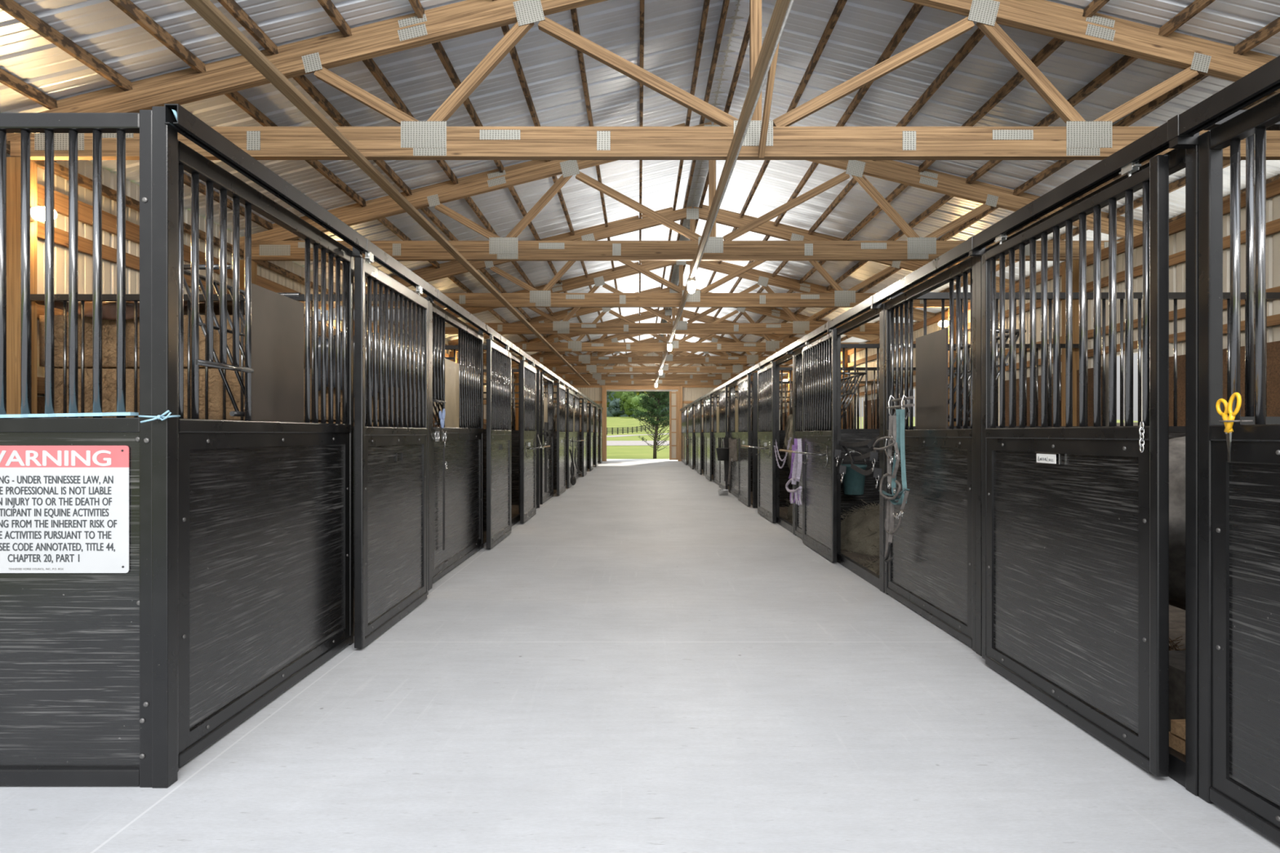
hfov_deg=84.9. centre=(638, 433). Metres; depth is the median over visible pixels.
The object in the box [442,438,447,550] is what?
strap
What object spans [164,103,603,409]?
door track
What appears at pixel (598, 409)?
panel
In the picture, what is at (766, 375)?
door
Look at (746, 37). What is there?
purlin
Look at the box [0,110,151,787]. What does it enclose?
panel
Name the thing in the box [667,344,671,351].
glass jar
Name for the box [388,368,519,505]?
wall
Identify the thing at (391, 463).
door
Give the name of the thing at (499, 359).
door
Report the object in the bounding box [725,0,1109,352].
purlin
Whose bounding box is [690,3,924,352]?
purlin
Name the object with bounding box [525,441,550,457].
bar
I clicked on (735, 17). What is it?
trim
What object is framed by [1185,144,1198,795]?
post
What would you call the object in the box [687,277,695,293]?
lamp
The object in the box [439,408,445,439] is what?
scissors
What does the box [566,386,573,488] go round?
door
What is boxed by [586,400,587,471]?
panel
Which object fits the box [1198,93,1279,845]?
panel
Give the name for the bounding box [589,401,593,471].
door
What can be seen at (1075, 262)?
wall post
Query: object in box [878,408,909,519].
halter
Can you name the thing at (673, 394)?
sliding barn door
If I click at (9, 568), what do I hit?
print
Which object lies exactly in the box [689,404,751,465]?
wall
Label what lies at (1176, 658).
rubber mat
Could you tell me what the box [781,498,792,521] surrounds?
heap
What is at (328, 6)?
purlin
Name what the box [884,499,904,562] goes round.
lead rope
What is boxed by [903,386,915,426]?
window
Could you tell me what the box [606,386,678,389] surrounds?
door frame
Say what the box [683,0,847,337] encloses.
purlin
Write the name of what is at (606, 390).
trim
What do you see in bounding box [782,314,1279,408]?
girt
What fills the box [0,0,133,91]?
purlin
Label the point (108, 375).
hay bale
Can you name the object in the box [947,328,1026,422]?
rack
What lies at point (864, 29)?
ceiling
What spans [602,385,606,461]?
post
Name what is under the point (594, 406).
panel
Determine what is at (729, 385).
post
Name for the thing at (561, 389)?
door
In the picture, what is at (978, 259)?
post
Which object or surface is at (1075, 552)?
door
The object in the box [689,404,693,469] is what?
door
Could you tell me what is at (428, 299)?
post
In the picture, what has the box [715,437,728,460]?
bucket
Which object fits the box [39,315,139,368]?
hay bale
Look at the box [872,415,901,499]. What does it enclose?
halter
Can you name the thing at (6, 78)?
purlin
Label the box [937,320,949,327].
lamp
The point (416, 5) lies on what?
purlin
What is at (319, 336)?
tarp
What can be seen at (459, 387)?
panel
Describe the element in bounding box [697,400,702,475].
door
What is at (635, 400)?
tree
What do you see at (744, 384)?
door
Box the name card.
[1035,452,1059,465]
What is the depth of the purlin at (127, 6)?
6.22 m
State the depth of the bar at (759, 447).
10.38 m
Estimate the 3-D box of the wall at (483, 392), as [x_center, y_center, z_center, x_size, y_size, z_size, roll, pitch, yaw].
[-3.470,0.060,19.100,3.340,2.400,0.050,0,0,0]
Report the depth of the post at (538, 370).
12.05 m
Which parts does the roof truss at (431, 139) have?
gusset plate, gusset plate, gusset plate, gusset plate, gusset plate, gusset plate, gusset plate, gusset plate, gusset plate, gusset plate, gusset plate, gusset plate, king post, gusset plate, gusset plate, gusset plate, gusset plate, gusset plate, gusset plate, gusset plate, gusset plate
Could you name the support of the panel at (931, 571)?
on the floor
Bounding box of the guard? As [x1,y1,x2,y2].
[834,435,882,488]
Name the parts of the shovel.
handle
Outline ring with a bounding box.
[1218,420,1253,422]
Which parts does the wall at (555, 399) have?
rail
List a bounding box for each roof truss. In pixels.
[6,0,1279,159]
[239,121,1142,261]
[353,204,1016,307]
[407,261,935,333]
[448,285,879,351]
[483,307,799,364]
[511,333,792,373]
[513,336,787,379]
[543,351,752,385]
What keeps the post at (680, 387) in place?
on the floor
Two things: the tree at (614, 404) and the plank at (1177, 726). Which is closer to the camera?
the plank at (1177, 726)
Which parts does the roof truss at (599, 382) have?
gusset plate, gusset plate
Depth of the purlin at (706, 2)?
7.79 m
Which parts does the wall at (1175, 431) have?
rail, rail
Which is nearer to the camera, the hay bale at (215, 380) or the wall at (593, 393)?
the hay bale at (215, 380)
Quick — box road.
[606,433,668,437]
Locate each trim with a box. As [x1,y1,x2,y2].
[36,396,486,429]
[606,390,678,391]
[661,0,743,335]
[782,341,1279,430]
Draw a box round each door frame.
[508,351,521,364]
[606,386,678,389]
[776,354,792,364]
[836,309,879,335]
[985,148,1185,259]
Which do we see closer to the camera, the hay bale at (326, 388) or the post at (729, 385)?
the hay bale at (326, 388)
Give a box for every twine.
[0,412,138,417]
[138,409,180,422]
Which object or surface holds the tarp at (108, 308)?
on the hay bale at (130, 323)
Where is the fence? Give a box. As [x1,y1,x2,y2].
[606,424,655,434]
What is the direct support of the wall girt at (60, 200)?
attached to the wall at (60, 184)
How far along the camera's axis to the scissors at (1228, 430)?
2.29 m
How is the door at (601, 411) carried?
hanging from the door track at (187, 124)
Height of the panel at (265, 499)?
2.392 m
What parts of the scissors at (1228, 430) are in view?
handle, blade, blade, handle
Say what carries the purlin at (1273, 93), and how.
on the roof truss
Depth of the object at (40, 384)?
6.07 m
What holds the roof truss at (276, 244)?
on the wall at (1176, 241)
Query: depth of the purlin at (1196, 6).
6.70 m
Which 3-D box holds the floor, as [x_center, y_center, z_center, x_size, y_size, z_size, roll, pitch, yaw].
[0.260,1.374,13.800,11.120,0.212,43.600,0,0,0]
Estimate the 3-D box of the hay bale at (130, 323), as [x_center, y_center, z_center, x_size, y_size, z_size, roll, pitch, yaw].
[-4.003,-0.798,6.409,0.742,0.493,0.971,0,0,0]
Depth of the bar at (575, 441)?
16.59 m
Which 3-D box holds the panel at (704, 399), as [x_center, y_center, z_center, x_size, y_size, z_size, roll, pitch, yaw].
[1.995,0.115,20.735,0.050,2.330,1.330,0,0,0]
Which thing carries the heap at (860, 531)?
on the floor
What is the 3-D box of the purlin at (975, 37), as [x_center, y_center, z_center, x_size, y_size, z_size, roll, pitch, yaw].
[3.040,-3.569,17.250,0.040,0.086,31.500,0,0,0]
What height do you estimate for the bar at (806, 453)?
0.226 m
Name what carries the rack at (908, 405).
attached to the panel at (931, 571)
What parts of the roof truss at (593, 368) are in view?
gusset plate, gusset plate, gusset plate, gusset plate, gusset plate, gusset plate, gusset plate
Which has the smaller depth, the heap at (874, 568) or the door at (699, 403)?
the heap at (874, 568)
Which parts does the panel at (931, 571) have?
rail, rail, rail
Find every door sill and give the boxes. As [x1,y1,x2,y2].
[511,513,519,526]
[776,516,792,533]
[836,552,879,589]
[1168,746,1185,787]
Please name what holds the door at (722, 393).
in the wall at (784, 382)
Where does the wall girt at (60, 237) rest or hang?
attached to the wall at (60, 184)
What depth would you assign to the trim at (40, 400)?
6.04 m
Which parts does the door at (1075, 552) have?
rail, rail, rail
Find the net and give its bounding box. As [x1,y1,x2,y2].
[782,414,792,471]
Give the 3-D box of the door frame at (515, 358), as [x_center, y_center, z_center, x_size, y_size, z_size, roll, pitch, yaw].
[-1.766,-1.073,9.765,0.048,0.077,1.350,0,0,0]
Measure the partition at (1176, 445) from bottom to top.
0.857 m
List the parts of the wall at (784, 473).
rail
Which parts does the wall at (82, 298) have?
rail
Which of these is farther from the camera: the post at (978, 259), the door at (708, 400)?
the door at (708, 400)
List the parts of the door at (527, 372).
rail, rail, rail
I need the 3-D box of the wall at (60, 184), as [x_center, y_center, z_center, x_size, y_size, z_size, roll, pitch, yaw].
[-5.250,-0.637,17.050,0.020,3.935,31.100,0,0,0]
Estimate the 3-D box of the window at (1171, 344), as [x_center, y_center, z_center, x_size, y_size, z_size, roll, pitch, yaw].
[5.745,-0.533,8.020,0.070,0.886,1.000,0,0,0]
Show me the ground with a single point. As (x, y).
(612, 451)
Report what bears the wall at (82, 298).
on the floor
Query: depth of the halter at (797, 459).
8.32 m
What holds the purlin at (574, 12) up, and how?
on the roof truss
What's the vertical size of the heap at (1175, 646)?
0.205 m
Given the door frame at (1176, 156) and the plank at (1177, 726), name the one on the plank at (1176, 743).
the plank at (1177, 726)
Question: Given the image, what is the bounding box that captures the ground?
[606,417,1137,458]
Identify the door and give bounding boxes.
[354,252,428,648]
[486,334,511,548]
[520,355,536,523]
[556,379,565,495]
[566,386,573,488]
[582,396,586,476]
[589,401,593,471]
[595,404,598,466]
[600,408,602,463]
[669,391,677,459]
[684,408,687,465]
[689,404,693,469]
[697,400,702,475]
[705,394,711,480]
[719,386,727,489]
[737,374,751,506]
[757,360,775,522]
[802,328,836,562]
[982,155,1168,777]
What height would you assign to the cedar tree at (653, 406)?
6.206 m
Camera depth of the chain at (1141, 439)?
2.63 m
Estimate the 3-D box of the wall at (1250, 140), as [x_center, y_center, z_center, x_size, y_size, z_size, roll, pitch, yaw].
[3.840,0.060,2.490,3.620,2.400,0.050,0,0,0]
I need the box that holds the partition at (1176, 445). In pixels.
[1168,436,1185,610]
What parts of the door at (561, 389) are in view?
rail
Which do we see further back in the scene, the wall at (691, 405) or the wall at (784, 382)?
the wall at (691, 405)
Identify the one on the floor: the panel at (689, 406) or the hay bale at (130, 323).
the panel at (689, 406)
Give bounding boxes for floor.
[0,458,1279,852]
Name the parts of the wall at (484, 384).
rail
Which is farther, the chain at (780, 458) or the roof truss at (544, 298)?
the roof truss at (544, 298)
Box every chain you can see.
[773,440,790,468]
[775,437,791,461]
[1138,421,1145,453]
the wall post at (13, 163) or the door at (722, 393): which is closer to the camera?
the wall post at (13, 163)
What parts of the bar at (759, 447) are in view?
rod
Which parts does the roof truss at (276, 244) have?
gusset plate, gusset plate, gusset plate, gusset plate, gusset plate, gusset plate, gusset plate, gusset plate, gusset plate, gusset plate, gusset plate, gusset plate, king post, gusset plate, gusset plate, gusset plate, gusset plate, gusset plate, gusset plate, gusset plate, gusset plate, gusset plate, gusset plate, gusset plate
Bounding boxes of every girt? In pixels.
[36,182,515,386]
[36,221,515,391]
[553,400,602,403]
[779,178,1279,381]
[779,218,1279,389]
[782,286,1279,401]
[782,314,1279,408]
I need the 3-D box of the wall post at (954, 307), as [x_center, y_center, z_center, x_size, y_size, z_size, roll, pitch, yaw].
[5.630,-0.484,12.480,0.150,3.528,0.150,0,0,0]
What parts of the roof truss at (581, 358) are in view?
gusset plate, gusset plate, gusset plate, gusset plate, king post, gusset plate, gusset plate, gusset plate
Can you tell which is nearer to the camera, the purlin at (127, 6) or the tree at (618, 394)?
the purlin at (127, 6)
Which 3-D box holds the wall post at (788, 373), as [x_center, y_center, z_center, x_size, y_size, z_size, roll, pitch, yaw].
[5.630,-0.484,25.920,0.150,3.528,0.150,0,0,0]
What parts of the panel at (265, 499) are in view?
rail, rail, rail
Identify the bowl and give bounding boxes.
[717,489,729,495]
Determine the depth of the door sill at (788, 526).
9.49 m
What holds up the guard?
attached to the panel at (797, 353)
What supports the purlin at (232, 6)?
on the roof truss
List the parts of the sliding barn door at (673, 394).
panel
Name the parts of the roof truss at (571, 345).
gusset plate, gusset plate, gusset plate, gusset plate, gusset plate, gusset plate, gusset plate, king post, gusset plate, gusset plate, gusset plate, gusset plate, gusset plate, gusset plate, gusset plate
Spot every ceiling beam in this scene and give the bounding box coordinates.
[184,0,590,385]
[653,0,790,386]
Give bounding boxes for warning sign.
[0,445,128,573]
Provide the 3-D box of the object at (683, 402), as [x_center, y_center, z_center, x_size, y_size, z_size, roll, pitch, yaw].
[3.875,-1.470,32.670,3.690,0.120,0.040,0,0,0]
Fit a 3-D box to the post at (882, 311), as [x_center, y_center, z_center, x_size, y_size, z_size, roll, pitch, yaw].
[2.003,0.115,5.670,0.074,2.330,0.100,0,0,0]
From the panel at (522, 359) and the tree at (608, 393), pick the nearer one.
the panel at (522, 359)
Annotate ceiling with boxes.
[0,0,737,366]
[459,53,994,355]
[728,0,1279,373]
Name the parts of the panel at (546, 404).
rail, rail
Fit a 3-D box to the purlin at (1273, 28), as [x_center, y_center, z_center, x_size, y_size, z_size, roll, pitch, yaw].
[4.880,-3.118,17.250,0.040,0.086,31.500,0,0,0]
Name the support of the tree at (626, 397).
on the ground
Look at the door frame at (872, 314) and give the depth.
6.29 m
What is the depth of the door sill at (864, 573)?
6.29 m
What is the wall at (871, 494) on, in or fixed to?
on the floor
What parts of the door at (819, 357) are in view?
rail, rail, rail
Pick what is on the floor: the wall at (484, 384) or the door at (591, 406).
the wall at (484, 384)
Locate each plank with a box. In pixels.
[1168,731,1185,755]
[1170,719,1185,739]
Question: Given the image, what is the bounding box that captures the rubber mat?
[1168,650,1185,731]
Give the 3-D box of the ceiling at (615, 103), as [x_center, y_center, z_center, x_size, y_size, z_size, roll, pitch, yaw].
[0.955,-3.781,20.340,5.800,0.730,25.519,0,0,0]
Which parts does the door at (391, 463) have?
rail, rail, rail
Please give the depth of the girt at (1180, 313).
8.03 m
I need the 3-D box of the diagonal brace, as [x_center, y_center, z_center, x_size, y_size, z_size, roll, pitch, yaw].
[0.985,-3.020,4.820,0.040,1.614,1.692,0,0,0]
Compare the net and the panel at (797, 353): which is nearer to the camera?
the panel at (797, 353)
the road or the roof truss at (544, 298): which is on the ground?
the road
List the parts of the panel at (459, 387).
rail, rail, rail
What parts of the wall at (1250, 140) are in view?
rail, rail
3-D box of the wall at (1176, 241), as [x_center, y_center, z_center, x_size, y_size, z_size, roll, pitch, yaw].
[5.770,-0.470,17.050,0.020,3.600,31.100,0,0,0]
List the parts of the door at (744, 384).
rail, rail, rail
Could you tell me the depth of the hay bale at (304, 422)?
5.94 m
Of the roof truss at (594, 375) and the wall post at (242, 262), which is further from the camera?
the roof truss at (594, 375)
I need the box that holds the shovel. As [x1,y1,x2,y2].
[568,448,582,485]
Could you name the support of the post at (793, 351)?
on the floor
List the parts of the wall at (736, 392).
rail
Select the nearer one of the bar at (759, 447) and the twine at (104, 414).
the twine at (104, 414)
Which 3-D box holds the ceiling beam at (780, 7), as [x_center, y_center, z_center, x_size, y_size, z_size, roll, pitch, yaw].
[0.735,-2.205,16.900,0.040,0.086,30.800,0,0,0]
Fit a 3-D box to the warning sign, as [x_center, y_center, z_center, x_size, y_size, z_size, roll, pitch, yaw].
[-2.162,0.275,2.545,0.618,0.463,0.004,0,0,0]
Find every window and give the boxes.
[856,395,864,429]
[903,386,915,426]
[998,370,1008,426]
[1107,342,1173,426]
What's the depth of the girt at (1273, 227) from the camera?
8.00 m
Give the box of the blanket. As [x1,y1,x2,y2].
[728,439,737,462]
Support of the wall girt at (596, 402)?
attached to the wall at (593, 393)
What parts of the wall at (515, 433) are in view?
rail, rail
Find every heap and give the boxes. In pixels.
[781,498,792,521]
[840,499,879,556]
[854,551,879,575]
[1168,635,1185,650]
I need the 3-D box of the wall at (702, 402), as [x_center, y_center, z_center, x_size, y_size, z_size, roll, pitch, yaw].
[3.840,0.060,24.700,3.620,2.400,0.050,0,0,0]
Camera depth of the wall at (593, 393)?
32.72 m
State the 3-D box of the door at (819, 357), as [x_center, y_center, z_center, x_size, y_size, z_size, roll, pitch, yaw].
[1.925,0.094,7.522,0.051,2.348,1.325,0,0,0]
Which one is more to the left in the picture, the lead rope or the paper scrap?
the paper scrap
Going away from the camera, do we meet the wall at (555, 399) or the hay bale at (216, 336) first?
the hay bale at (216, 336)
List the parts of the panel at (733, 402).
rail, rail, rail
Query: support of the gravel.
on the ground
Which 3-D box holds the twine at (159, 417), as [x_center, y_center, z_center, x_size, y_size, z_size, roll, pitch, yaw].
[-1.732,-0.061,2.533,0.138,0.046,0.094,0,0,0]
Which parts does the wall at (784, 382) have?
rail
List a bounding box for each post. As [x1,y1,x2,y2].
[6,156,36,414]
[151,106,177,788]
[239,259,257,290]
[423,297,431,590]
[449,351,456,362]
[515,379,519,430]
[537,368,539,507]
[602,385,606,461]
[678,385,682,461]
[728,385,729,493]
[752,372,757,508]
[788,373,792,415]
[792,351,794,534]
[840,351,847,429]
[879,302,884,592]
[948,306,955,426]
[975,256,982,656]
[1062,259,1079,426]
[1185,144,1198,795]
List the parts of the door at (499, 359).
rail, rail, rail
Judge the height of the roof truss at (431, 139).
1.823 m
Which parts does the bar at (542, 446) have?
rod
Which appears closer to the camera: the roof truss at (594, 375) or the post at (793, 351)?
the post at (793, 351)
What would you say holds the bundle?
hanging from the panel at (733, 402)
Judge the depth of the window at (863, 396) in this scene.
18.09 m
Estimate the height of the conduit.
0.017 m
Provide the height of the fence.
2.721 m
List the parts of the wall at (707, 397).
rail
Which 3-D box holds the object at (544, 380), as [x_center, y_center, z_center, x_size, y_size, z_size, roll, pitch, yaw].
[0.510,-2.470,32.670,10.220,0.140,0.040,0,0,0]
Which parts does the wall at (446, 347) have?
rail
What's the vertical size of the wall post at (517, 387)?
3.528 m
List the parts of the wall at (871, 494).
rail, rail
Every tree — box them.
[606,391,616,402]
[606,391,627,417]
[607,398,625,417]
[618,391,637,417]
[627,391,669,458]
[630,393,648,417]
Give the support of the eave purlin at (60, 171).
attached to the roof truss
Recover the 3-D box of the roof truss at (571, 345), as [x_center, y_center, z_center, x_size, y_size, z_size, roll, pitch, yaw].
[0.853,-3.162,19.157,12.135,1.823,0.079,0,0,0]
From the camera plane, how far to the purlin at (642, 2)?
7.97 m
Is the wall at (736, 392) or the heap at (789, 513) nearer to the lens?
the heap at (789, 513)
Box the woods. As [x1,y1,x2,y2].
[606,391,669,417]
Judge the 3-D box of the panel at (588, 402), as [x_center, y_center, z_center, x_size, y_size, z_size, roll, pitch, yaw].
[-1.765,0.084,25.975,0.050,2.392,1.650,0,0,0]
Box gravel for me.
[606,440,669,445]
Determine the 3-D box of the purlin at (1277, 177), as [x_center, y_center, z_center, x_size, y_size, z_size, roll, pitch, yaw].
[6.720,-2.668,17.250,0.040,0.086,31.500,0,0,0]
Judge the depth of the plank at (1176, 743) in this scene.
2.68 m
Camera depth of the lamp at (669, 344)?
16.55 m
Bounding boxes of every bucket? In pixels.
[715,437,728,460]
[840,448,866,495]
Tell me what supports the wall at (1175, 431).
on the floor
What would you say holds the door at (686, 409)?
hanging from the door track at (1182, 131)
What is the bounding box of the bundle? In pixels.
[724,435,737,485]
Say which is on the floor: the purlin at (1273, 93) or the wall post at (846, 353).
the wall post at (846, 353)
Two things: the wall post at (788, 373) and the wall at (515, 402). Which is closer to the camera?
the wall at (515, 402)
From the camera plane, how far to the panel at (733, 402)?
14.57 m
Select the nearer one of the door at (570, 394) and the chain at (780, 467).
the chain at (780, 467)
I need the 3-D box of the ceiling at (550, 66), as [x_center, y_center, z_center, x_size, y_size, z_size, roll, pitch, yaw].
[-2.297,-3.339,17.300,6.505,1.614,31.600,0,0,0]
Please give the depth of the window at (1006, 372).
11.12 m
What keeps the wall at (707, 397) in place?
on the floor
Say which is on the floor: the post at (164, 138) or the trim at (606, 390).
the post at (164, 138)
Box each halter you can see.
[785,438,802,505]
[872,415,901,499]
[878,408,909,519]
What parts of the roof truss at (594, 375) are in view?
gusset plate, gusset plate, gusset plate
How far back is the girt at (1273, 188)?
8.30 m
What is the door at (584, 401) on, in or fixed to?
hanging from the door track at (187, 124)
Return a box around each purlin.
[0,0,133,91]
[0,67,519,366]
[6,140,516,379]
[109,0,543,354]
[217,0,575,366]
[317,0,581,353]
[408,0,596,352]
[492,0,613,355]
[570,8,626,355]
[639,0,644,341]
[653,0,710,338]
[657,0,729,335]
[666,16,749,334]
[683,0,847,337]
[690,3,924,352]
[704,27,985,355]
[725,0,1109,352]
[740,0,1215,355]
[743,17,1279,366]
[784,160,1230,366]
[787,174,1279,373]
[809,91,1279,342]
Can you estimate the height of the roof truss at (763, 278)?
1.823 m
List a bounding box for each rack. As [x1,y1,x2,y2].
[183,264,301,417]
[407,349,454,425]
[840,372,866,419]
[886,395,914,419]
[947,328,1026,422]
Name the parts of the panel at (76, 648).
rail, rail, rail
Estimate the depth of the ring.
2.27 m
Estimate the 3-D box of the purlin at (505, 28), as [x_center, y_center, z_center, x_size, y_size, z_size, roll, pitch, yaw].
[-1.170,-3.559,17.250,0.040,0.086,31.500,0,0,0]
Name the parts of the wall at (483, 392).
rail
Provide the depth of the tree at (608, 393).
291.31 m
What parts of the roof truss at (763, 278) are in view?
gusset plate, gusset plate, gusset plate, gusset plate, gusset plate, gusset plate, gusset plate, gusset plate, gusset plate, gusset plate, gusset plate, king post, gusset plate, gusset plate, gusset plate, gusset plate, gusset plate, gusset plate, gusset plate, gusset plate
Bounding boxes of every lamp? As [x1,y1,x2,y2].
[30,206,57,221]
[666,342,671,351]
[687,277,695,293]
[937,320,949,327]
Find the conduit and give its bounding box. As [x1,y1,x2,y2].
[656,0,794,382]
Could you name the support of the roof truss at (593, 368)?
on the wall at (1176, 241)
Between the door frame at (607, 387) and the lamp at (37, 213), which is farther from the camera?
the door frame at (607, 387)
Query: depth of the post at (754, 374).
12.02 m
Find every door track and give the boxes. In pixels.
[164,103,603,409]
[680,55,1279,410]
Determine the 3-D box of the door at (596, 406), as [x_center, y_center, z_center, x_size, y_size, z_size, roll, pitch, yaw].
[-1.645,0.079,27.450,0.051,2.378,1.300,0,0,0]
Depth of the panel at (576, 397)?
19.86 m
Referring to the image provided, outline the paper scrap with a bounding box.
[172,109,177,120]
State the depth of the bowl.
14.46 m
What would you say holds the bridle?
hanging from the bar at (542, 446)
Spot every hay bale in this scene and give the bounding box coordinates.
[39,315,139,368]
[43,365,133,417]
[125,315,217,368]
[137,368,226,420]
[213,315,342,368]
[219,368,342,422]
[303,422,408,426]
[310,368,408,422]
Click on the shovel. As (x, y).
(573, 480)
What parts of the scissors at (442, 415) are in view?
handle, handle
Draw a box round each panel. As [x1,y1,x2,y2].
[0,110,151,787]
[177,140,353,771]
[431,302,483,585]
[519,359,537,513]
[539,372,553,504]
[570,390,579,479]
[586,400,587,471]
[588,402,591,469]
[594,405,595,465]
[598,408,599,462]
[681,408,684,462]
[688,406,689,466]
[694,402,697,471]
[702,396,708,476]
[713,391,719,484]
[729,379,741,497]
[759,360,779,522]
[794,332,840,552]
[884,256,975,652]
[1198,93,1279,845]
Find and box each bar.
[433,426,449,441]
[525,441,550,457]
[569,437,584,447]
[741,441,770,457]
[778,444,827,467]
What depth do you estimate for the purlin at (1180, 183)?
8.79 m
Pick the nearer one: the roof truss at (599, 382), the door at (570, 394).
the door at (570, 394)
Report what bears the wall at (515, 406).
on the floor
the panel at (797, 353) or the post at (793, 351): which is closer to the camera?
the panel at (797, 353)
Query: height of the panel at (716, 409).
2.330 m
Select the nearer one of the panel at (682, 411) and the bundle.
the bundle
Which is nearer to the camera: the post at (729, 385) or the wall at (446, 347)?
the wall at (446, 347)
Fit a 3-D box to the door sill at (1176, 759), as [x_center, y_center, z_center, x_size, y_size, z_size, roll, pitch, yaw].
[1.998,1.235,3.270,0.045,0.090,1.500,0,0,0]
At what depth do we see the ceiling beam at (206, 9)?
5.03 m
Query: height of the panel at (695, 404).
2.330 m
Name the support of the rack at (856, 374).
attached to the panel at (797, 353)
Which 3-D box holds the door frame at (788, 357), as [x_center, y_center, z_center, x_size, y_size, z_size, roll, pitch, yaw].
[1.996,-1.016,9.495,0.048,0.068,1.090,0,0,0]
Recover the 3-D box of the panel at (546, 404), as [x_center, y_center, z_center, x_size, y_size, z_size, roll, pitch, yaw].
[-1.765,0.084,13.475,0.050,2.392,1.650,0,0,0]
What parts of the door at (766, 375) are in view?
rail, rail, rail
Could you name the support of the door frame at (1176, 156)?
attached to the wall at (1250, 140)
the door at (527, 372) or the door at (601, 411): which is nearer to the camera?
the door at (527, 372)
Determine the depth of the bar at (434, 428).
5.96 m
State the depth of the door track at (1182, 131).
2.93 m
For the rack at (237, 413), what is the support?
attached to the panel at (265, 499)
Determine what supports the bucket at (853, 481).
hanging from the wall at (871, 494)
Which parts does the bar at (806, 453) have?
rod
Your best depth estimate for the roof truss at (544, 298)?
12.40 m
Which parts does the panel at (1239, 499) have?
rail, rail, rail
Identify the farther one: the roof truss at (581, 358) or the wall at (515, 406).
the wall at (515, 406)
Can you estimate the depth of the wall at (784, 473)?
12.03 m
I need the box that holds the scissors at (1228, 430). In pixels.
[1215,392,1241,462]
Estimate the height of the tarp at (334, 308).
0.134 m
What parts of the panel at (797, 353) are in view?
rail, rail, rail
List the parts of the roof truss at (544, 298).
gusset plate, gusset plate, gusset plate, gusset plate, gusset plate, gusset plate, gusset plate, gusset plate, king post, gusset plate, gusset plate, gusset plate, gusset plate, gusset plate, gusset plate, gusset plate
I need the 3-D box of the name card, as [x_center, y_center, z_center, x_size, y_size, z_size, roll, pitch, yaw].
[1.912,0.116,3.277,0.006,0.056,0.192,0,0,0]
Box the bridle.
[537,422,549,492]
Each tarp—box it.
[35,301,320,322]
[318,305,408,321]
[318,332,408,397]
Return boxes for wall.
[6,153,515,424]
[30,293,418,587]
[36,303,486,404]
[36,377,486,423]
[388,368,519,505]
[398,345,486,531]
[435,382,556,489]
[483,391,566,479]
[483,398,582,471]
[515,402,588,467]
[515,406,594,463]
[543,351,751,461]
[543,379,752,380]
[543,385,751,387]
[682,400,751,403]
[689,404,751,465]
[702,401,789,469]
[705,396,789,475]
[715,391,850,435]
[732,381,895,491]
[756,367,963,506]
[779,194,1279,429]
[797,343,1079,521]
[888,292,1279,439]
[1204,110,1279,424]
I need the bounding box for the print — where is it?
[8,568,62,569]
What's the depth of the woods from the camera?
386.54 m

